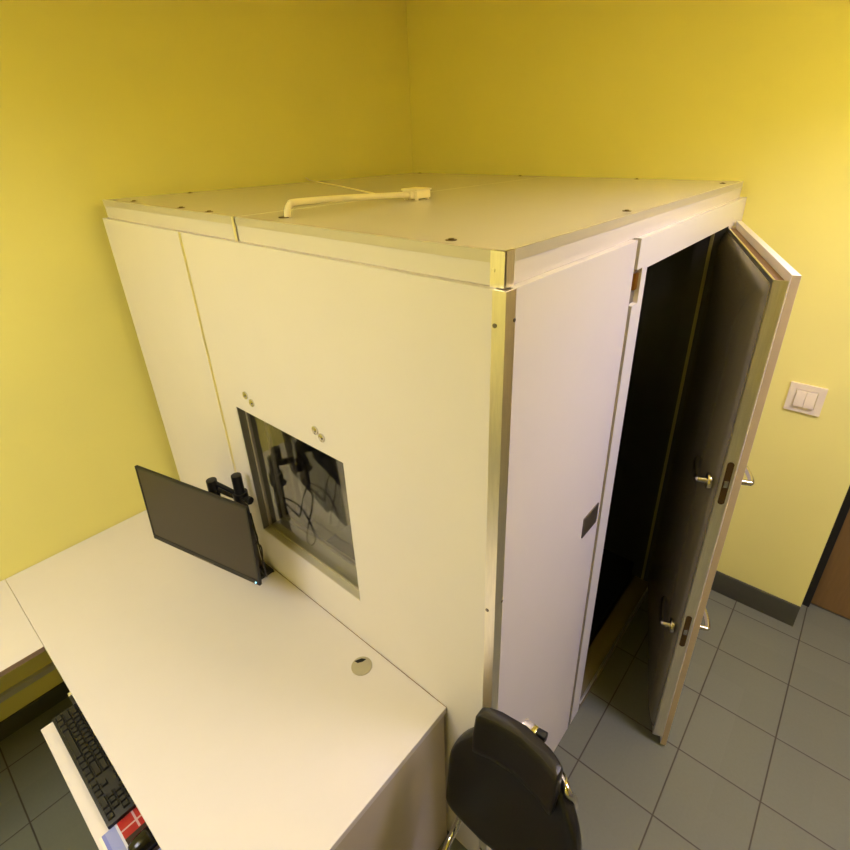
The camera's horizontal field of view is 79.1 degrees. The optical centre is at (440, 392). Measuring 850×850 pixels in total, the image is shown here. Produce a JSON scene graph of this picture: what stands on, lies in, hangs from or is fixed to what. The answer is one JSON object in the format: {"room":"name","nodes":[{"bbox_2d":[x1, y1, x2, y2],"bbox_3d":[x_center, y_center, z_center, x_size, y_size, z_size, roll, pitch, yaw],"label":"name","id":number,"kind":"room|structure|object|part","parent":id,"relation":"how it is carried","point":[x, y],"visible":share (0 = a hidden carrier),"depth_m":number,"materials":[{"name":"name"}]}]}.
{"room":"audiology testing room","nodes":[
{"label":"audiology testing room","id":0,"kind":"room"},
{"bbox_2d":[0,0,412,721],"bbox_3d":[-1.541,-0.144,2.022,0.100,3.100,4.804,19,33,36],"label":"wall","id":1,"kind":"structure","parent":0,"point":[100,100],"depth_m":2.08,"materials":[{"name":"yellow paint"}]},
{"bbox_2d":[0,662,55,702],"bbox_3d":[-2.063,1.401,1.942,0.020,0.030,1.340,19,33,36],"label":"cable raceway","id":2,"kind":"object","parent":1,"relation":"attached to","point":[37,675],"visible":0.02,"depth_m":2.22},
{"bbox_2d":[0,681,69,741],"bbox_3d":[-1.562,1.274,2.552,0.012,0.088,4.504,19,33,36],"label":"baseboard","id":3,"kind":"structure","parent":1,"relation":"attached to","point":[14,722],"depth_m":2.28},
{"bbox_2d":[0,590,849,849],"bbox_3d":[0.394,1.918,1.343,4.968,0.080,5.100,19,33,36],"label":"floor","id":4,"kind":"structure","parent":0,"point":[755,755],"depth_m":2.12,"materials":[{"name":"grey tile"}]},
{"bbox_2d":[0,579,45,676],"bbox_3d":[-1.950,1.360,1.665,0.488,0.734,1.235,19,33,36],"label":"side table","id":5,"kind":"object","parent":4,"relation":"on","point":[19,642],"visible":1,"depth_m":1.82,"materials":[{"name":"laminate"}]},
{"bbox_2d":[5,510,446,849],"bbox_3d":[-0.891,1.195,1.941,1.707,0.733,0.816,19,33,36],"label":"office desk","id":6,"kind":"object","parent":4,"relation":"on","point":[233,712],"visible":0.98,"depth_m":1.60,"materials":[{"name":"laminate"}]},
{"bbox_2d":[41,692,129,849],"bbox_3d":[-0.832,1.046,1.562,0.738,0.077,0.476,19,33,36],"label":"keyboard tray","id":7,"kind":"object","parent":6,"relation":"on","point":[86,805],"depth_m":1.47,"materials":[{"name":"laminate"}]},
{"bbox_2d":[52,703,135,829],"bbox_3d":[-1.015,1.072,1.541,0.452,0.021,0.130,19,33,36],"label":"keyboard","id":8,"kind":"object","parent":6,"relation":"on","point":[109,794],"visible":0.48,"depth_m":1.50,"materials":[{"name":"black plastic"}]},
{"bbox_2d":[99,807,160,849],"bbox_3d":[-0.749,1.171,1.349,0.232,0.002,0.188,19,33,36],"label":"mouse pad","id":9,"kind":"object","parent":6,"relation":"on","point":[121,834],"visible":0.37,"depth_m":1.36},
{"bbox_2d":[128,826,157,849],"bbox_3d":[-0.762,1.153,1.344,0.061,0.034,0.110,19,33,36],"label":"mouse","id":10,"kind":"object","parent":9,"relation":"on","point":[144,840],"visible":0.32,"depth_m":1.33,"materials":[{"name":"black plastic"}]},
{"bbox_2d":[206,472,273,579],"bbox_3d":[-0.789,0.522,1.953,0.151,0.466,0.177,19,33,36],"label":"monitor stand","id":11,"kind":"object","parent":6,"relation":"on","point":[240,495],"visible":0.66,"depth_m":1.89,"materials":[{"name":"black plastic"}]},
{"bbox_2d":[134,465,261,585],"bbox_3d":[-0.851,0.455,1.829,0.544,0.332,0.063,11,29,24],"label":"monitor","id":12,"kind":"object","parent":11,"relation":"attached to","point":[217,530],"visible":1,"depth_m":1.80,"materials":[{"name":"black plastic"}]},
{"bbox_3d":[-0.705,0.396,1.893,0.018,0.030,0.030,15,31,30],"label":"knob","id":13,"kind":"part","parent":11,"relation":"part of","materials":[{"name":"black plastic"}]},
{"bbox_2d":[250,513,273,576],"bbox_3d":[-0.738,0.607,1.968,0.174,0.298,0.143,-1,26,1],"label":"power cable","id":14,"kind":"object","parent":11,"relation":"attached to","point":[253,525],"visible":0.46,"depth_m":1.91,"materials":[{"name":"black plastic"}]},
{"bbox_3d":[-0.754,0.616,1.993,0.172,0.260,0.104,-8,27,-12],"label":"cord","id":15,"kind":"part","parent":14,"relation":"part of","materials":[{"name":"black plastic"}]},
{"bbox_3d":[-0.214,1.416,1.493,0.025,0.705,0.692,19,33,36],"label":"panel","id":16,"kind":"part","parent":6,"relation":"part of","materials":[{"name":"white laminate"}]},
{"bbox_2d":[103,173,800,849],"bbox_3d":[0.153,0.202,2.361,2.189,2.108,1.808,19,33,36],"label":"booth","id":17,"kind":"object","parent":4,"relation":"on","point":[480,421],"visible":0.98,"depth_m":1.49,"materials":[{"name":"beige laminate"}]},
{"bbox_3d":[-1.000,0.319,2.255,0.602,2.041,0.090,19,33,36],"label":"wall panel","id":18,"kind":"part","parent":17,"relation":"part of","materials":[{"name":"beige laminate"}]},
{"bbox_3d":[-0.464,0.354,1.755,0.545,0.528,0.006,19,33,36],"label":"glass pane","id":19,"kind":"part","parent":17,"relation":"part of","materials":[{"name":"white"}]},
{"bbox_3d":[-0.441,0.588,1.893,0.555,0.003,0.116,19,33,36],"label":"window sill","id":20,"kind":"part","parent":17,"relation":"part of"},
{"bbox_3d":[-0.358,-0.872,2.260,0.916,0.064,1.723,19,33,36],"label":"roof panel","id":21,"kind":"part","parent":17,"relation":"part of","materials":[{"name":"beige laminate"}]},
{"bbox_3d":[-0.305,0.561,1.730,1.166,2.041,0.090,19,33,36],"label":"window panel","id":22,"kind":"part","parent":17,"relation":"part of","materials":[{"name":"beige laminate"}]},
{"bbox_2d":[278,177,431,217],"bbox_3d":[-0.329,-0.809,2.008,0.462,0.044,1.454,-6,27,-9],"label":"conduit","id":23,"kind":"object","parent":17,"relation":"on","point":[416,193],"visible":1,"depth_m":1.53,"materials":[{"name":"beige plastic"}]},
{"bbox_3d":[-0.080,-0.667,1.685,0.070,0.005,0.074,19,33,36],"label":"box lid","id":24,"kind":"part","parent":23,"relation":"part of","materials":[{"name":"beige plastic"}]},
{"bbox_3d":[0.329,-0.632,1.740,0.866,0.064,1.723,19,33,36],"label":"roof panel","id":25,"kind":"part","parent":17,"relation":"part of","materials":[{"name":"beige laminate"}]},
{"bbox_3d":[0.305,0.616,1.591,0.090,2.041,0.577,19,33,36],"label":"panel","id":26,"kind":"part","parent":17,"relation":"part of","materials":[{"name":"beige laminate"}]},
{"bbox_3d":[0.474,0.405,1.639,0.008,0.076,0.104,19,33,36],"label":"strike plate","id":27,"kind":"part","parent":17,"relation":"part of","materials":[{"name":"grey metal"}]},
{"bbox_3d":[0.878,0.300,2.203,0.090,2.041,1.167,19,33,36],"label":"door frame","id":28,"kind":"part","parent":17,"relation":"part of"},
{"bbox_3d":[0.854,0.834,1.952,0.049,0.052,0.158,8,28,18],"label":"lever handle","id":29,"kind":"part","parent":17,"relation":"part of","materials":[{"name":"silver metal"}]},
{"bbox_3d":[0.882,0.860,1.855,0.019,0.155,0.003,8,28,18],"label":"lock plate","id":30,"kind":"part","parent":17,"relation":"part of","materials":[{"name":"brown metal"}]},
{"bbox_3d":[0.840,0.251,1.665,0.049,0.052,0.158,8,28,18],"label":"lever handle","id":31,"kind":"part","parent":17,"relation":"part of","materials":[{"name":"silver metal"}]},
{"bbox_3d":[0.979,0.839,1.935,0.057,0.052,0.161,8,28,18],"label":"lever handle","id":32,"kind":"part","parent":17,"relation":"part of","materials":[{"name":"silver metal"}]},
{"bbox_3d":[0.868,0.277,1.568,0.019,0.155,0.003,8,28,18],"label":"lock plate","id":33,"kind":"part","parent":17,"relation":"part of","materials":[{"name":"brown metal"}]},
{"bbox_3d":[1.061,0.382,2.102,0.021,1.948,0.953,8,28,18],"label":"booth door","id":34,"kind":"part","parent":17,"relation":"part of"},
{"bbox_3d":[0.965,0.256,1.648,0.057,0.052,0.161,8,28,18],"label":"lever handle","id":35,"kind":"part","parent":17,"relation":"part of","materials":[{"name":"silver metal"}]},
{"bbox_2d":[442,707,581,849],"bbox_3d":[0.020,1.368,1.256,0.533,0.998,0.700,19,33,36],"label":"office chair","id":36,"kind":"object","parent":4,"relation":"on","point":[505,784],"visible":1,"depth_m":1.29,"materials":[{"name":"black leather"}]},
{"bbox_3d":[0.159,1.141,1.330,0.350,0.530,0.261,19,33,36],"label":"frame","id":37,"kind":"part","parent":36,"relation":"part of","materials":[{"name":"silver metal"}]},
{"bbox_3d":[0.247,0.837,1.260,0.026,0.026,0.024,16,31,31],"label":"knob","id":38,"kind":"part","parent":36,"relation":"part of","materials":[{"name":"black plastic"}]},
{"bbox_2d":[406,0,849,606],"bbox_3d":[1.735,-0.264,2.110,4.768,3.100,0.190,19,33,36],"label":"wall","id":39,"kind":"structure","parent":0,"point":[756,93],"depth_m":2.26,"materials":[{"name":"yellow paint"}]},
{"bbox_2d":[711,570,799,626],"bbox_3d":[0.843,0.802,3.345,2.511,0.134,0.012,19,33,36],"label":"baseboard","id":40,"kind":"structure","parent":39,"relation":"attached to","point":[782,610],"depth_m":2.72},
{"bbox_2d":[783,381,827,416],"bbox_3d":[1.587,0.029,2.244,0.134,0.131,0.022,19,33,36],"label":"light switch","id":41,"kind":"object","parent":39,"relation":"attached to","point":[806,395],"visible":1,"depth_m":2.24,"materials":[{"name":"white plastic"}]},
{"bbox_2d":[802,486,849,618],"bbox_3d":[2.314,0.311,2.023,1.028,2.120,0.104,19,33,36],"label":"door","id":42,"kind":"structure","parent":39,"relation":"in","point":[829,587],"depth_m":2.63,"materials":[{"name":"brown laminate"}]}
]}

